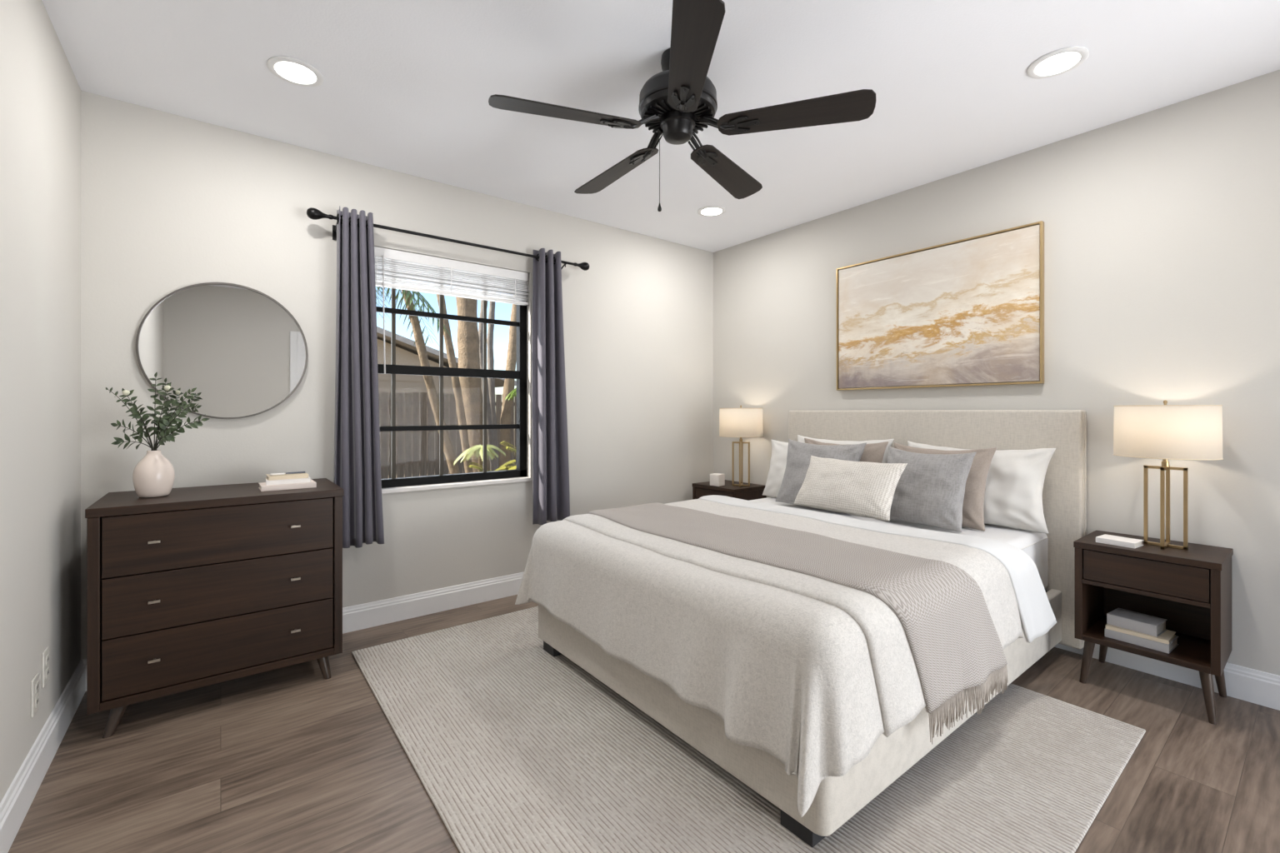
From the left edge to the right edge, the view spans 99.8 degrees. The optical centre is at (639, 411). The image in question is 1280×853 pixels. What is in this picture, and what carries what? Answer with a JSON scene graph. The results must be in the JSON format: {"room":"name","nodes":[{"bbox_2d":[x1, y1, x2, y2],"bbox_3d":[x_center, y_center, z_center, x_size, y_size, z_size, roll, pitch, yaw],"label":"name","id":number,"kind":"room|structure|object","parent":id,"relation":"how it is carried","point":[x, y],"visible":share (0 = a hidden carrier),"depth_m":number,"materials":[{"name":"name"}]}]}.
{"room":"bedroom","nodes":[
{"label":"bedroom","id":0,"kind":"room"},
{"bbox_2d":[0,0,80,803],"bbox_3d":[-1.120,-0.087,0.572,0.140,2.523,4.458,0,0,-38],"label":"wall","id":1,"kind":"structure","parent":0,"point":[40,91],"depth_m":1.73,"materials":[{"name":"paint"}]},
{"bbox_2d":[30,673,39,717],"bbox_3d":[-1.897,0.889,1.692,0.009,0.114,0.070,0,0,-38],"label":"wall outlet","id":2,"kind":"object","parent":1,"relation":"attached to","point":[35,682],"visible":1,"depth_m":1.68,"materials":[{"name":"beige plastic"}]},
{"bbox_2d":[35,681,39,694],"bbox_3d":[-1.894,0.867,1.694,0.003,0.028,0.032,0,0,-38],"label":"socket","id":3,"kind":"object","parent":2,"relation":"attached to","point":[37,683],"depth_m":1.69,"materials":[{"name":"white plastic"}]},
{"bbox_2d":[35,695,39,708],"bbox_3d":[-1.894,0.911,1.694,0.003,0.028,0.032,0,0,-38],"label":"socket","id":4,"kind":"object","parent":2,"relation":"attached to","point":[37,697],"depth_m":1.69,"materials":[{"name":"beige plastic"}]},
{"bbox_2d":[0,660,85,852],"bbox_3d":[-1.058,1.108,0.620,0.016,0.132,4.178,0,0,-38],"label":"baseboard","id":5,"kind":"structure","parent":1,"relation":"attached to","point":[17,802],"depth_m":1.68,"materials":[{"name":"white paint"}]},
{"bbox_2d":[41,646,49,687],"bbox_3d":[-1.976,0.849,1.795,0.009,0.114,0.070,0,0,-38],"label":"wall outlet","id":6,"kind":"object","parent":1,"relation":"attached to","point":[45,655],"visible":1,"depth_m":1.78,"materials":[{"name":"beige plastic"}]},
{"bbox_2d":[45,654,49,665],"bbox_3d":[-1.974,0.827,1.796,0.003,0.028,0.032,0,0,-38],"label":"socket","id":7,"kind":"object","parent":6,"relation":"attached to","point":[47,655],"depth_m":1.80,"materials":[{"name":"white plastic"}]},
{"bbox_2d":[45,667,49,679],"bbox_3d":[-1.974,0.871,1.796,0.003,0.028,0.032,0,0,-38],"label":"socket","id":8,"kind":"object","parent":6,"relation":"attached to","point":[47,668],"depth_m":1.80,"materials":[{"name":"white plastic"}]},
{"bbox_2d":[80,90,713,659],"bbox_3d":[-0.906,-0.087,3.474,3.760,2.523,0.140,0,0,-38],"label":"wall","id":9,"kind":"structure","parent":0,"point":[170,202],"depth_m":2.84,"materials":[{"name":"paint"}]},
{"bbox_2d":[135,282,308,419],"bbox_3d":[-1.951,-0.286,2.557,0.644,0.644,0.023,0,0,-38],"label":"round mirror","id":10,"kind":"object","parent":9,"relation":"attached to","point":[244,354],"visible":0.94,"depth_m":2.54,"materials":[{"name":"clear glass"}]},
{"bbox_2d":[81,571,524,691],"bbox_3d":[-0.858,1.108,3.412,3.760,0.132,0.016,0,0,-38],"label":"baseboard","id":11,"kind":"structure","parent":9,"relation":"attached to","point":[357,617],"depth_m":3.12,"materials":[{"name":"white paint"}]},
{"bbox_2d":[306,207,589,270],"bbox_3d":[-1.024,-0.961,3.211,1.653,0.114,0.128,0,0,-38],"label":"curtain rod","id":12,"kind":"object","parent":9,"relation":"attached to","point":[313,213],"visible":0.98,"depth_m":3.02,"materials":[{"name":"black metal"}]},
{"bbox_2d":[333,205,384,548],"bbox_3d":[-1.471,-0.169,2.818,0.237,1.748,0.098,0,0,-38],"label":"curtain","id":13,"kind":"object","parent":12,"relation":"hanging from","point":[357,467],"visible":0.95,"depth_m":2.81,"materials":[{"name":"fabric"}]},
{"bbox_2d":[532,248,569,524],"bbox_3d":[-0.571,-0.159,3.519,0.264,1.768,0.098,0,0,-38],"label":"curtain","id":14,"kind":"object","parent":12,"relation":"hanging from","point":[550,440],"visible":0.98,"depth_m":3.49,"materials":[{"name":"fabric"}]},
{"bbox_2d":[376,279,526,488],"bbox_3d":[-1.195,-0.239,3.252,1.095,1.343,0.055,0,0,-38],"label":"window","id":15,"kind":"structure","parent":9,"relation":"in","point":[520,374],"depth_m":3.30,"materials":[{"name":"black metal"}]},
{"bbox_2d":[374,246,529,374],"bbox_3d":[-1.159,-0.559,3.205,1.075,0.700,0.067,0,0,-38],"label":"window blind","id":16,"kind":"object","parent":15,"relation":"attached to","point":[394,264],"visible":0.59,"depth_m":3.21,"materials":[{"name":"white plastic"}]},
{"bbox_2d":[381,476,531,494],"bbox_3d":[-1.159,0.442,3.206,1.095,0.024,0.072,0,0,-38],"label":"window sill","id":17,"kind":"structure","parent":9,"relation":"attached to","point":[462,484],"depth_m":3.21,"materials":[{"name":"white paint"}]},
{"bbox_2d":[8,595,1279,852],"bbox_3d":[0.419,1.224,1.769,4.040,0.100,4.458,0,0,-38],"label":"floor","id":18,"kind":"structure","parent":0,"point":[290,759],"depth_m":1.76,"materials":[{"name":"brown wood"}]},
{"bbox_2d":[85,478,344,739],"bbox_3d":[-1.783,0.759,2.337,0.808,0.830,0.516,0,0,-38],"label":"dresser","id":19,"kind":"object","parent":18,"relation":"on","point":[193,587],"visible":1,"depth_m":2.12,"materials":[{"name":"brown wood"}]},
{"bbox_2d":[132,450,174,497],"bbox_3d":[-1.967,0.251,2.182,0.127,0.187,0.127,0,0,-38],"label":"vase","id":20,"kind":"object","parent":19,"relation":"on","point":[153,476],"visible":1,"depth_m":2.14,"materials":[{"name":"beige ceramic"}]},
{"bbox_2d":[105,372,209,450],"bbox_3d":[-1.983,0.076,2.175,0.400,0.480,0.137,0,0,-6],"label":"bouquet","id":21,"kind":"object","parent":20,"relation":"in","point":[163,434],"visible":0.94,"depth_m":2.18,"materials":[{"name":"green plant"}]},
{"bbox_2d":[258,479,316,491],"bbox_3d":[-1.592,0.333,2.435,0.205,0.023,0.150,0,0,-39],"label":"book","id":22,"kind":"object","parent":19,"relation":"on","point":[263,487],"visible":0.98,"depth_m":2.38,"materials":[{"name":"white paper"}]},
{"bbox_2d":[265,476,310,485],"bbox_3d":[-1.594,0.311,2.441,0.165,0.020,0.125,0,0,-36],"label":"book","id":23,"kind":"object","parent":22,"relation":"on","point":[298,480],"visible":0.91,"depth_m":2.39,"materials":[{"name":"white paper"}]},
{"bbox_2d":[265,473,308,480],"bbox_3d":[-1.596,0.292,2.439,0.150,0.017,0.115,0,0,-40],"label":"book","id":24,"kind":"object","parent":23,"relation":"on","point":[297,476],"visible":0.9,"depth_m":2.40,"materials":[{"name":"beige paper"}]},
{"bbox_2d":[269,471,305,475],"bbox_3d":[-1.584,0.278,2.423,0.141,0.011,0.034,0,0,-41],"label":"book","id":25,"kind":"object","parent":24,"relation":"on","point":[296,472],"visible":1,"depth_m":2.42,"materials":[{"name":"white paper"}]},
{"bbox_2d":[692,480,766,500],"bbox_3d":[0.688,0.869,4.173,0.365,0.610,0.440,0,0,-38],"label":"nightstand","id":26,"kind":"object","parent":18,"relation":"on","point":[754,492],"visible":0.08,"depth_m":4.05,"materials":[{"name":"brown wood"}]},
{"bbox_2d":[710,473,724,486],"bbox_3d":[0.589,0.520,4.113,0.084,0.088,0.084,0,0,44],"label":"cube","id":27,"kind":"object","parent":26,"relation":"on","point":[716,479],"visible":1,"depth_m":4.08,"materials":[{"name":"white paint"}]},
{"bbox_2d":[719,405,763,487],"bbox_3d":[0.764,0.258,4.080,0.329,0.612,0.329,0,0,18],"label":"table lamp","id":28,"kind":"object","parent":26,"relation":"on","point":[740,422],"visible":1,"depth_m":3.96,"materials":[{"name":"white fabric"}]},
{"bbox_2d":[351,606,1145,852],"bbox_3d":[0.226,1.167,2.291,2.170,0.011,2.500,0,0,-38],"label":"area rug","id":29,"kind":"object","parent":18,"relation":"on","point":[515,746],"visible":0.59,"depth_m":1.74,"materials":[{"name":"carpet"}]},
{"bbox_2d":[538,410,1086,847],"bbox_3d":[0.819,0.583,2.614,2.066,1.182,1.678,0,0,-38],"label":"upholstered bed","id":30,"kind":"object","parent":29,"relation":"on","point":[837,800],"visible":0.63,"depth_m":2.46,"materials":[{"name":"fabric"}]},
{"bbox_2d":[750,496,1048,589],"bbox_3d":[0.776,0.725,2.629,1.919,0.301,1.511,0,0,-38],"label":"mattress","id":31,"kind":"object","parent":30,"relation":"on","point":[1035,545],"visible":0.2,"depth_m":2.57,"materials":[{"name":"white fabric"}]},
{"bbox_2d":[515,520,884,818],"bbox_3d":[0.410,0.757,2.346,1.328,0.448,1.730,0,0,-38],"label":"duvet","id":32,"kind":"object","parent":31,"relation":"on","point":[789,677],"visible":0.43,"depth_m":1.59,"materials":[{"name":"beige fabric"}]},
{"bbox_2d":[562,499,1023,737],"bbox_3d":[0.529,0.709,2.436,1.180,0.381,1.746,0,0,-38],"label":"coverlet","id":33,"kind":"object","parent":32,"relation":"on","point":[901,697],"visible":0.43,"depth_m":1.93,"materials":[{"name":"beige fabric"}]},
{"bbox_2d":[586,502,1008,744],"bbox_3d":[0.495,0.762,2.410,0.820,0.511,1.786,0,0,-38],"label":"throw blanket","id":34,"kind":"object","parent":33,"relation":"on","point":[953,640],"visible":0.76,"depth_m":1.79,"materials":[{"name":"beige fabric"}]},
{"bbox_2d":[762,440,788,497],"bbox_3d":[1.069,0.379,3.426,0.186,0.373,0.637,0,0,-42],"label":"pillow","id":35,"kind":"object","parent":31,"relation":"on","point":[779,450],"visible":0.23,"depth_m":3.55,"materials":[{"name":"white fabric"}]},
{"bbox_2d":[775,439,866,504],"bbox_3d":[1.049,0.366,3.176,0.188,0.383,0.512,0,0,-41],"label":"pillow","id":36,"kind":"object","parent":31,"relation":"on","point":[799,454],"visible":0.49,"depth_m":3.22,"materials":[{"name":"grey fabric"}]},
{"bbox_2d":[797,435,894,463],"bbox_3d":[1.249,0.363,3.417,0.204,0.405,0.679,0,0,-34],"label":"pillow","id":37,"kind":"object","parent":31,"relation":"on","point":[800,438],"visible":0.09,"depth_m":3.33,"materials":[{"name":"white fabric"}]},
{"bbox_2d":[804,438,888,463],"bbox_3d":[1.167,0.366,3.177,0.162,0.398,0.542,0,0,-39],"label":"pillow","id":38,"kind":"object","parent":31,"relation":"on","point":[872,452],"visible":0.17,"depth_m":3.04,"materials":[{"name":"beige fabric"}]},
{"bbox_2d":[698,495,1057,643],"bbox_3d":[1.027,0.713,2.826,0.577,0.414,1.768,0,0,-38],"label":"sheet","id":39,"kind":"object","parent":31,"relation":"on","point":[1036,613],"visible":0.84,"depth_m":2.19,"materials":[{"name":"white fabric"}]},
{"bbox_2d":[793,455,907,521],"bbox_3d":[1.071,0.389,2.809,0.210,0.273,0.571,0,0,-34],"label":"lumbar pillow","id":40,"kind":"object","parent":39,"relation":"on","point":[864,489],"visible":1,"depth_m":2.72,"materials":[{"name":"white fabric"}]},
{"bbox_2d":[886,446,975,532],"bbox_3d":[1.419,0.377,2.723,0.186,0.371,0.459,0,0,-32],"label":"pillow","id":41,"kind":"object","parent":31,"relation":"on","point":[930,490],"visible":0.81,"depth_m":2.63,"materials":[{"name":"grey fabric"}]},
{"bbox_2d":[894,442,996,531],"bbox_3d":[1.541,0.372,2.814,0.174,0.394,0.531,0,0,-34],"label":"pillow","id":42,"kind":"object","parent":31,"relation":"on","point":[973,500],"visible":0.3,"depth_m":2.63,"materials":[{"name":"beige fabric"}]},
{"bbox_2d":[907,440,1055,534],"bbox_3d":[1.718,0.369,2.809,0.200,0.396,0.713,0,0,-35],"label":"pillow","id":43,"kind":"object","parent":31,"relation":"on","point":[1015,478],"visible":0.5,"depth_m":2.60,"materials":[{"name":"white fabric"}]},
{"bbox_2d":[1073,530,1233,724],"bbox_3d":[2.160,0.869,2.279,0.365,0.610,0.440,0,0,-38],"label":"nightstand","id":44,"kind":"object","parent":18,"relation":"on","point":[1191,589],"visible":0.97,"depth_m":2.20,"materials":[{"name":"brown wood"}]},
{"bbox_2d":[1095,534,1144,549],"bbox_3d":[2.044,0.553,2.299,0.105,0.022,0.130,0,0,-32],"label":"book","id":45,"kind":"object","parent":44,"relation":"on","point":[1106,539],"visible":1,"depth_m":2.27,"materials":[{"name":"white paper"}]},
{"bbox_2d":[1104,628,1179,654],"bbox_3d":[2.100,0.943,2.260,0.150,0.034,0.200,0,0,-34],"label":"book","id":46,"kind":"object","parent":44,"relation":"on","point":[1150,644],"visible":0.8,"depth_m":2.21,"materials":[{"name":"grey paper"}]},
{"bbox_2d":[1105,624,1176,644],"bbox_3d":[2.099,0.918,2.261,0.145,0.015,0.195,0,0,-37],"label":"book","id":47,"kind":"object","parent":46,"relation":"on","point":[1167,637],"visible":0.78,"depth_m":2.21,"materials":[{"name":"beige paper"}]},
{"bbox_2d":[1106,608,1167,636],"bbox_3d":[2.099,0.888,2.278,0.130,0.044,0.160,0,0,-32],"label":"book","id":48,"kind":"object","parent":47,"relation":"on","point":[1133,621],"visible":1,"depth_m":2.25,"materials":[{"name":"grey paper"}]},
{"bbox_2d":[1082,615,1210,674],"bbox_3d":[2.162,0.972,2.280,0.362,0.024,0.381,0,0,-38],"label":"shelf","id":49,"kind":"object","parent":44,"relation":"attached to","point":[1193,650],"depth_m":2.21,"materials":[{"name":"brown wood"}]},
{"bbox_2d":[1113,400,1223,549],"bbox_3d":[2.190,0.258,2.247,0.329,0.612,0.329,0,0,-38],"label":"table lamp","id":50,"kind":"object","parent":44,"relation":"on","point":[1166,432],"visible":1,"depth_m":2.16,"materials":[{"name":"white fabric"}]},
{"bbox_2d":[1161,459,1169,466],"bbox_3d":[2.190,0.173,2.247,0.032,0.112,0.032,0,0,-38],"label":"socket","id":51,"kind":"object","parent":50,"relation":"attached to","point":[1165,462],"depth_m":2.24,"materials":[{"name":"gold metal"}]},
{"bbox_2d":[41,0,1279,252],"bbox_3d":[0.419,-1.399,1.769,4.040,0.100,4.458,0,0,-38],"label":"ceiling","id":52,"kind":"structure","parent":0,"point":[407,87],"depth_m":2.16,"materials":[{"name":"paint"}]},
{"bbox_2d":[266,55,323,86],"bbox_3d":[-1.366,-1.345,2.139,0.190,0.008,0.190,0,0,-38],"label":"recessed light","id":53,"kind":"object","parent":52,"relation":"in","point":[293,71],"visible":1,"depth_m":2.13,"materials":[{"name":"white paint"}]},
{"bbox_2d":[274,61,316,84],"bbox_3d":[-1.366,-1.345,2.139,0.140,0.005,0.140,0,0,-42],"label":"diffuser","id":54,"kind":"object","parent":53,"relation":"attached to","point":[294,72],"depth_m":2.14,"materials":[{"name":"white plastic"}]},
{"bbox_2d":[488,0,876,211],"bbox_3d":[0.115,-1.054,2.093,1.338,0.588,1.283,0,0,-38],"label":"ceiling fan","id":55,"kind":"object","parent":52,"relation":"hanging from","point":[679,101],"visible":1,"depth_m":1.93,"materials":[{"name":"brown wood"}]},
{"bbox_2d":[697,205,725,216],"bbox_3d":[0.481,-1.345,3.622,0.190,0.008,0.190,0,0,-38],"label":"recessed light","id":56,"kind":"object","parent":52,"relation":"in","point":[708,211],"visible":1,"depth_m":3.61,"materials":[{"name":"white paint"}]},
{"bbox_2d":[700,208,722,215],"bbox_3d":[0.481,-1.345,3.622,0.140,0.005,0.140,0,0,-42],"label":"diffuser","id":57,"kind":"object","parent":56,"relation":"attached to","point":[704,212],"depth_m":3.63,"materials":[{"name":"white plastic"}]},
{"bbox_2d":[1026,45,1089,79],"bbox_3d":[1.613,-1.345,2.084,0.190,0.008,0.190,0,0,-38],"label":"recessed light","id":58,"kind":"object","parent":52,"relation":"in","point":[1059,62],"visible":1,"depth_m":2.07,"materials":[{"name":"white paint"}]},
{"bbox_2d":[1035,51,1080,75],"bbox_3d":[1.613,-1.345,2.084,0.140,0.005,0.140,0,0,-34],"label":"diffuser","id":59,"kind":"object","parent":58,"relation":"attached to","point":[1057,63],"depth_m":2.08,"materials":[{"name":"white plastic"}]},
{"bbox_2d":[713,70,1279,675],"bbox_3d":[1.958,-0.087,2.966,0.140,2.523,4.458,0,0,-38],"label":"wall","id":60,"kind":"structure","parent":0,"point":[1162,226],"depth_m":2.50,"materials":[{"name":"paint"}]},
{"bbox_2d":[835,220,1044,390],"bbox_3d":[1.683,-0.551,3.176,0.035,0.818,1.150,0,0,-38],"label":"framed painting","id":61,"kind":"object","parent":60,"relation":"attached to","point":[962,312],"visible":1,"depth_m":3.08,"materials":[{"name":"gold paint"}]},
{"bbox_2d":[1054,644,1279,710],"bbox_3d":[1.897,1.108,2.918,0.016,0.132,4.178,0,0,-38],"label":"baseboard","id":62,"kind":"structure","parent":60,"relation":"attached to","point":[1252,686],"depth_m":2.23,"materials":[{"name":"white paint"}]},
{"label":"outside","id":63,"kind":"structure","parent":0,"visible":0},
{"bbox_2d":[388,463,463,478],"bbox_3d":[-7.002,1.524,22.037,44.000,0.100,36.612,0,0,-38],"label":"ground","id":64,"kind":"structure","parent":63,"point":[462,463],"depth_m":13.34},
{"bbox_2d":[375,276,451,346],"bbox_3d":[-2.707,-0.022,5.723,1.426,2.992,1.551,0,0,-38],"label":"palm tree","id":65,"kind":"object","parent":64,"relation":"on","point":[422,300],"visible":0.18,"depth_m":5.97,"materials":[{"name":"green plant"}]},
{"bbox_2d":[400,289,459,474],"bbox_3d":[-2.644,-1.021,6.304,1.509,5.065,0.133,0,0,-38],"label":"tree","id":66,"kind":"object","parent":64,"relation":"on","point":[448,451],"visible":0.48,"depth_m":6.39,"materials":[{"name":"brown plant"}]},
{"bbox_2d":[376,326,516,463],"bbox_3d":[-8.878,-0.426,15.898,8.500,3.800,6.000,0,0,-38],"label":"house","id":67,"kind":"structure","parent":64,"relation":"on","point":[407,354],"depth_m":14.68,"materials":[{"name":"beige paint"}]},
{"bbox_2d":[378,391,516,479],"bbox_3d":[-4.335,0.523,11.358,12.900,1.842,0.066,0,0,-38],"label":"wooden fence","id":68,"kind":"object","parent":64,"relation":"on","point":[454,435],"visible":0.09,"depth_m":11.16,"materials":[{"name":"brown wood"}]},
{"bbox_2d":[436,285,473,473],"bbox_3d":[-2.579,-1.112,7.115,0.969,5.230,0.130,0,0,-38],"label":"tree","id":69,"kind":"object","parent":64,"relation":"on","point":[448,342],"visible":0.47,"depth_m":7.19,"materials":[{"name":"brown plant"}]},
{"bbox_2d":[455,286,489,472],"bbox_3d":[-2.387,-1.161,7.771,0.640,5.346,0.402,0,0,-38],"label":"tree","id":70,"kind":"object","parent":64,"relation":"on","point":[467,338],"visible":0.34,"depth_m":7.62,"materials":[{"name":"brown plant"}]},
{"bbox_2d":[453,445,505,472],"bbox_3d":[-1.836,0.927,6.190,0.469,1.094,0.478,0,0,26],"label":"shrub","id":71,"kind":"object","parent":64,"relation":"on","point":[477,449],"visible":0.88,"depth_m":6.11,"materials":[{"name":"green plant"}]},
{"bbox_2d":[478,300,495,471],"bbox_3d":[-2.398,-1.200,8.522,0.352,5.398,0.148,0,0,-38],"label":"tree","id":72,"kind":"object","parent":64,"relation":"on","point":[490,432],"visible":0.3,"depth_m":8.47,"materials":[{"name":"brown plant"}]},
{"bbox_2d":[467,459,515,471],"bbox_3d":[-1.595,0.993,5.848,0.538,0.962,0.551,0,0,-38],"label":"shrub","id":73,"kind":"object","parent":64,"relation":"on","point":[502,467],"visible":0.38,"depth_m":5.76,"materials":[{"name":"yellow plant"}]},
{"bbox_2d":[486,291,498,469],"bbox_3d":[-2.419,-1.253,9.013,0.287,5.500,0.139,0,0,-38],"label":"tree","id":74,"kind":"object","parent":64,"relation":"on","point":[490,360],"visible":0.48,"depth_m":8.93,"materials":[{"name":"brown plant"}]},
{"bbox_2d":[499,295,516,469],"bbox_3d":[-1.722,-1.088,7.528,0.557,5.168,0.189,0,0,-38],"label":"tree","id":75,"kind":"object","parent":64,"relation":"on","point":[506,415],"visible":0.41,"depth_m":7.40,"materials":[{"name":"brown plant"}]},
{"bbox_2d":[500,440,516,469],"bbox_3d":[-1.099,0.885,5.454,0.615,1.177,0.610,0,0,39],"label":"shrub","id":76,"kind":"object","parent":64,"relation":"on","point":[507,447],"visible":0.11,"depth_m":5.39,"materials":[{"name":"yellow plant"}]},
{"bbox_2d":[505,387,516,400],"bbox_3d":[-1.362,0.550,7.015,0.696,1.848,0.670,0,0,-38],"label":"shrub","id":77,"kind":"object","parent":64,"relation":"on","point":[513,392],"visible":0.11,"depth_m":6.90,"materials":[{"name":"green plant"}]},
{"bbox_2d":[515,439,516,469],"bbox_3d":[-1.786,-1.137,8.745,0.567,5.266,0.118,0,0,-38],"label":"tree","id":78,"kind":"object","parent":64,"relation":"on","point":[516,439],"visible":0.03,"depth_m":8.60,"materials":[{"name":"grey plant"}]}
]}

